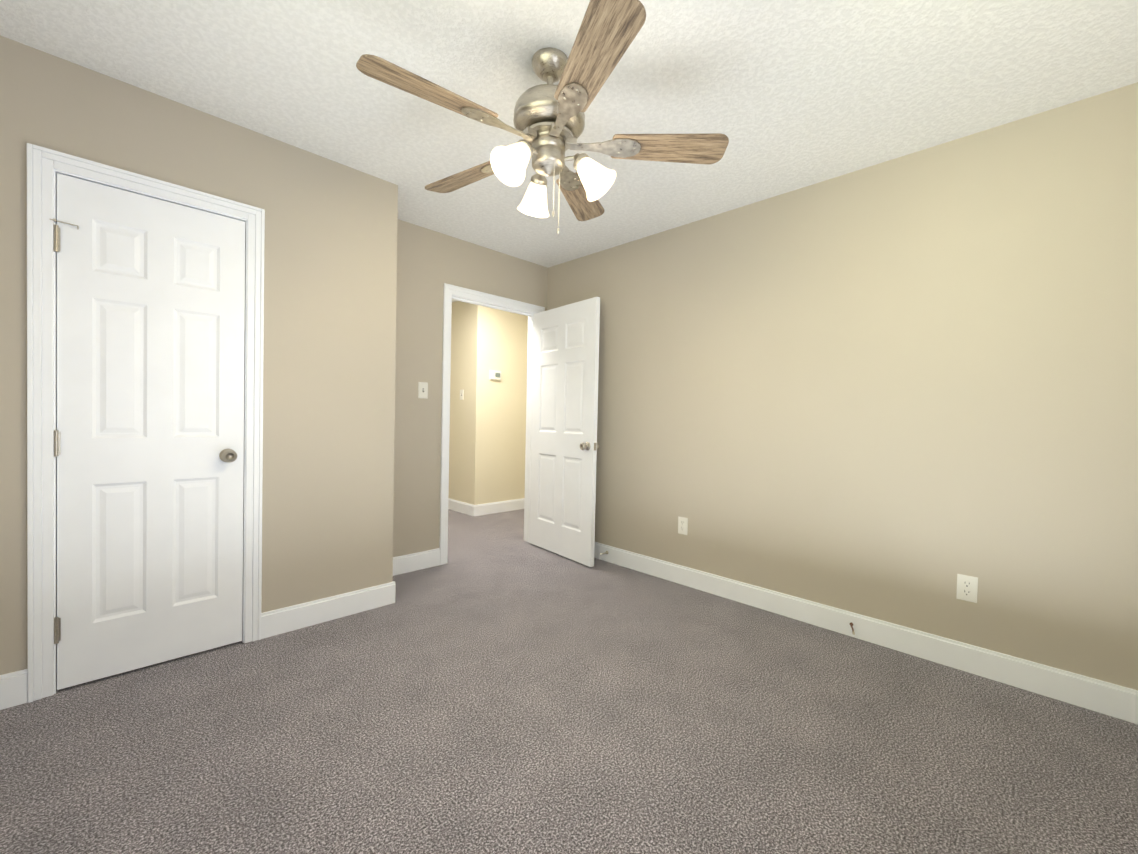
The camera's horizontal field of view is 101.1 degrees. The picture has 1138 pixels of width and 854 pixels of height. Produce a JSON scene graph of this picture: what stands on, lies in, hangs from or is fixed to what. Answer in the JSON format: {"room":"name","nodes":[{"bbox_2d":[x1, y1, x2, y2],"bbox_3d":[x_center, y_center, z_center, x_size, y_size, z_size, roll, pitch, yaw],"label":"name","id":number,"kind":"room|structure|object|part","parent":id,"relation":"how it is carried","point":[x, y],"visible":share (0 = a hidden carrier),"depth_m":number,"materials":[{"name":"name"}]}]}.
{"room":"empty bedroom","nodes":[
{"label":"empty bedroom","id":0,"kind":"room"},
{"bbox_2d":[0,35,397,674],"bbox_3d":[-1.687,-0.184,2.159,1.768,2.440,0.120,0,2,-45],"label":"wall","id":1,"kind":"structure","parent":0,"point":[330,265],"depth_m":2.34,"materials":[{"name":"paint"}]},
{"bbox_2d":[50,219,78,643],"bbox_3d":[-1.952,0.024,1.812,0.076,1.626,0.016,0,2,-45],"label":"hinges","id":2,"kind":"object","parent":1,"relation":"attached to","point":[57,452],"depth_m":1.80,"materials":[{"name":"silver metal"}]},
{"bbox_2d":[26,143,264,702],"bbox_3d":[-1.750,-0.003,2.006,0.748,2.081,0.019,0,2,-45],"label":"trim","id":3,"kind":"structure","parent":1,"relation":"attached to","point":[43,163],"depth_m":1.78,"materials":[{"name":"white wood"}]},
{"bbox_2d":[57,173,244,689],"bbox_3d":[-1.771,0.029,2.028,0.601,1.993,0.167,0,2,-45],"label":"closet door","id":4,"kind":"structure","parent":1,"relation":"in","point":[150,352],"depth_m":1.98,"materials":[{"name":"white wood"}]},
{"bbox_2d":[0,548,439,709],"bbox_3d":[-1.226,0.969,2.893,3.220,0.126,0.470,0,2,-45],"label":"baseboard","id":5,"kind":"structure","parent":1,"relation":"attached to","point":[13,689],"depth_m":2.48,"materials":[{"name":"white wood"}]},
{"bbox_2d":[448,301,471,502],"bbox_3d":[-1.396,-0.248,5.620,0.120,2.440,0.940,0,2,-45],"label":"wall","id":6,"kind":"structure","parent":0,"point":[460,375],"depth_m":5.39,"materials":[{"name":"paint"}]},
{"bbox_2d":[448,498,471,515],"bbox_3d":[-1.435,0.909,5.563,0.014,0.126,1.036,0,2,-45],"label":"baseboard","id":7,"kind":"structure","parent":6,"relation":"attached to","point":[462,507],"depth_m":5.36,"materials":[{"name":"white wood"}]},
{"bbox_2d":[460,390,463,399],"bbox_3d":[-1.234,-0.370,5.360,0.017,0.116,0.072,0,2,-45],"label":"light switch","id":8,"kind":"object","parent":6,"relation":"attached to","point":[461,394],"visible":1,"depth_m":5.36,"materials":[{"name":"white plastic"}]},
{"bbox_2d":[393,219,547,556],"bbox_3d":[-1.403,-0.197,3.083,3.474,2.440,0.120,0,2,-45],"label":"wall","id":9,"kind":"structure","parent":0,"point":[430,263],"depth_m":3.36,"materials":[{"name":"paint"}]},
{"bbox_2d":[418,382,427,398],"bbox_3d":[-1.039,-0.262,3.345,0.072,0.116,0.017,0,2,-45],"label":"light switch","id":10,"kind":"object","parent":9,"relation":"attached to","point":[422,389],"visible":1,"depth_m":3.34,"materials":[{"name":"white plastic"}]},
{"bbox_2d":[447,294,535,557],"bbox_3d":[-0.639,0.010,3.851,0.876,2.028,0.122,0,2,-45],"label":"trim","id":11,"kind":"structure","parent":9,"relation":"attached to","point":[529,400],"depth_m":4.14,"materials":[{"name":"white wood"}]},
{"bbox_2d":[439,283,544,564],"bbox_3d":[-0.590,-0.014,3.801,0.982,2.081,0.019,0,2,-45],"label":"door frame","id":12,"kind":"structure","parent":9,"relation":"attached to","point":[449,290],"depth_m":3.48,"materials":[{"name":"white wood"}]},
{"bbox_2d":[524,349,527,508],"bbox_3d":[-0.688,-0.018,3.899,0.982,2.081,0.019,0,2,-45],"label":"door hinges","id":13,"kind":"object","parent":9,"relation":"attached to","point":[525,450],"depth_m":4.20,"materials":[{"name":"silver metal"}]},
{"bbox_2d":[529,297,599,566],"bbox_3d":[-0.060,0.030,3.775,0.167,1.993,0.816,0,2,-39],"label":"entry door","id":14,"kind":"structure","parent":9,"relation":"in","point":[564,415],"depth_m":3.71,"materials":[{"name":"white wood"}]},
{"bbox_2d":[468,304,527,504],"bbox_3d":[-0.657,-0.232,5.607,1.150,2.440,0.120,0,2,-45],"label":"wall","id":15,"kind":"structure","parent":0,"point":[497,440],"depth_m":5.37,"materials":[{"name":"paint"}]},
{"bbox_2d":[489,370,500,379],"bbox_3d":[-0.832,-0.588,5.314,0.150,0.110,0.028,0,2,-45],"label":"thermostat","id":16,"kind":"object","parent":15,"relation":"attached to","point":[494,375],"visible":0.98,"depth_m":5.30,"materials":[{"name":"white plastic"}]},
{"bbox_2d":[472,498,524,516],"bbox_3d":[-0.641,0.926,5.579,1.164,0.126,0.016,0,2,-45],"label":"baseboard","id":17,"kind":"structure","parent":15,"relation":"attached to","point":[482,509],"depth_m":5.39,"materials":[{"name":"white wood"}]},
{"bbox_2d":[0,509,1137,853],"bbox_3d":[-0.500,1.077,2.928,4.900,0.060,6.300,0,2,-45],"label":"floor","id":18,"kind":"structure","parent":0,"point":[496,683],"depth_m":1.62,"materials":[{"name":"carpet"}]},
{"bbox_2d":[0,0,1137,301],"bbox_3d":[-0.446,-1.432,2.877,4.900,0.080,6.300,0,2,-45],"label":"ceiling","id":19,"kind":"structure","parent":0,"point":[784,96],"depth_m":1.82,"materials":[{"name":"white paint"}]},
{"bbox_2d":[356,0,728,233],"bbox_3d":[-0.113,-1.043,1.748,1.267,0.638,1.274,0,2,-45],"label":"fan","id":20,"kind":"object","parent":19,"relation":"hanging from","point":[549,121],"visible":1,"depth_m":1.67,"materials":[{"name":"brown wood"}]},
{"label":"blade","id":21,"kind":"part","parent":20,"relation":"part of","materials":[{"name":"brown wood"}]},
{"bbox_3d":[-0.443,-1.069,2.011,0.430,0.006,0.144,2,14,35],"label":"blade","id":22,"kind":"part","parent":20,"relation":"part of","materials":[{"name":"brown wood"}]},
{"bbox_3d":[-0.143,-1.064,1.701,0.040,0.023,0.038,0,1,-37],"label":"arm","id":23,"kind":"part","parent":20,"relation":"part of"},
{"bbox_3d":[-0.048,-1.061,1.672,0.038,0.023,0.040,1,1,-19],"label":"arm","id":24,"kind":"part","parent":20,"relation":"part of"},
{"bbox_3d":[0.009,-1.062,1.753,0.040,0.023,0.038,1,1,-1],"label":"arm","id":25,"kind":"part","parent":20,"relation":"part of"},
{"label":"blade","id":26,"kind":"part","parent":20,"relation":"part of","materials":[{"name":"brown wood"}]},
{"bbox_3d":[0.069,-1.044,1.326,0.144,0.006,0.430,15,-3,-19],"label":"blade","id":27,"kind":"part","parent":20,"relation":"part of","materials":[{"name":"brown wood"}]},
{"label":"blade","id":28,"kind":"part","parent":20,"relation":"part of","materials":[{"name":"brown wood"}]},
{"bbox_2d":[547,82,1137,689],"bbox_3d":[1.130,-0.138,2.912,0.120,2.440,3.694,0,2,-45],"label":"wall","id":29,"kind":"structure","parent":0,"point":[903,390],"depth_m":2.28,"materials":[{"name":"paint"}]},
{"bbox_2d":[678,516,687,534],"bbox_3d":[0.772,0.671,3.180,0.009,0.116,0.072,0,2,-45],"label":"electrical outlet","id":30,"kind":"object","parent":29,"relation":"attached to","point":[682,525],"visible":1,"depth_m":3.18,"materials":[{"name":"white plastic"}]},
{"bbox_2d":[594,542,1137,723],"bbox_3d":[1.015,1.016,2.931,0.014,0.126,3.574,0,2,-45],"label":"baseboard","id":31,"kind":"structure","parent":29,"relation":"attached to","point":[1105,697],"depth_m":2.27,"materials":[{"name":"white wood"}]},
{"bbox_2d":[956,574,977,602],"bbox_3d":[1.812,0.735,2.132,0.009,0.116,0.072,0,2,-45],"label":"electrical outlet","id":32,"kind":"object","parent":29,"relation":"attached to","point":[967,587],"visible":1,"depth_m":2.13,"materials":[{"name":"white plastic"}]}
]}

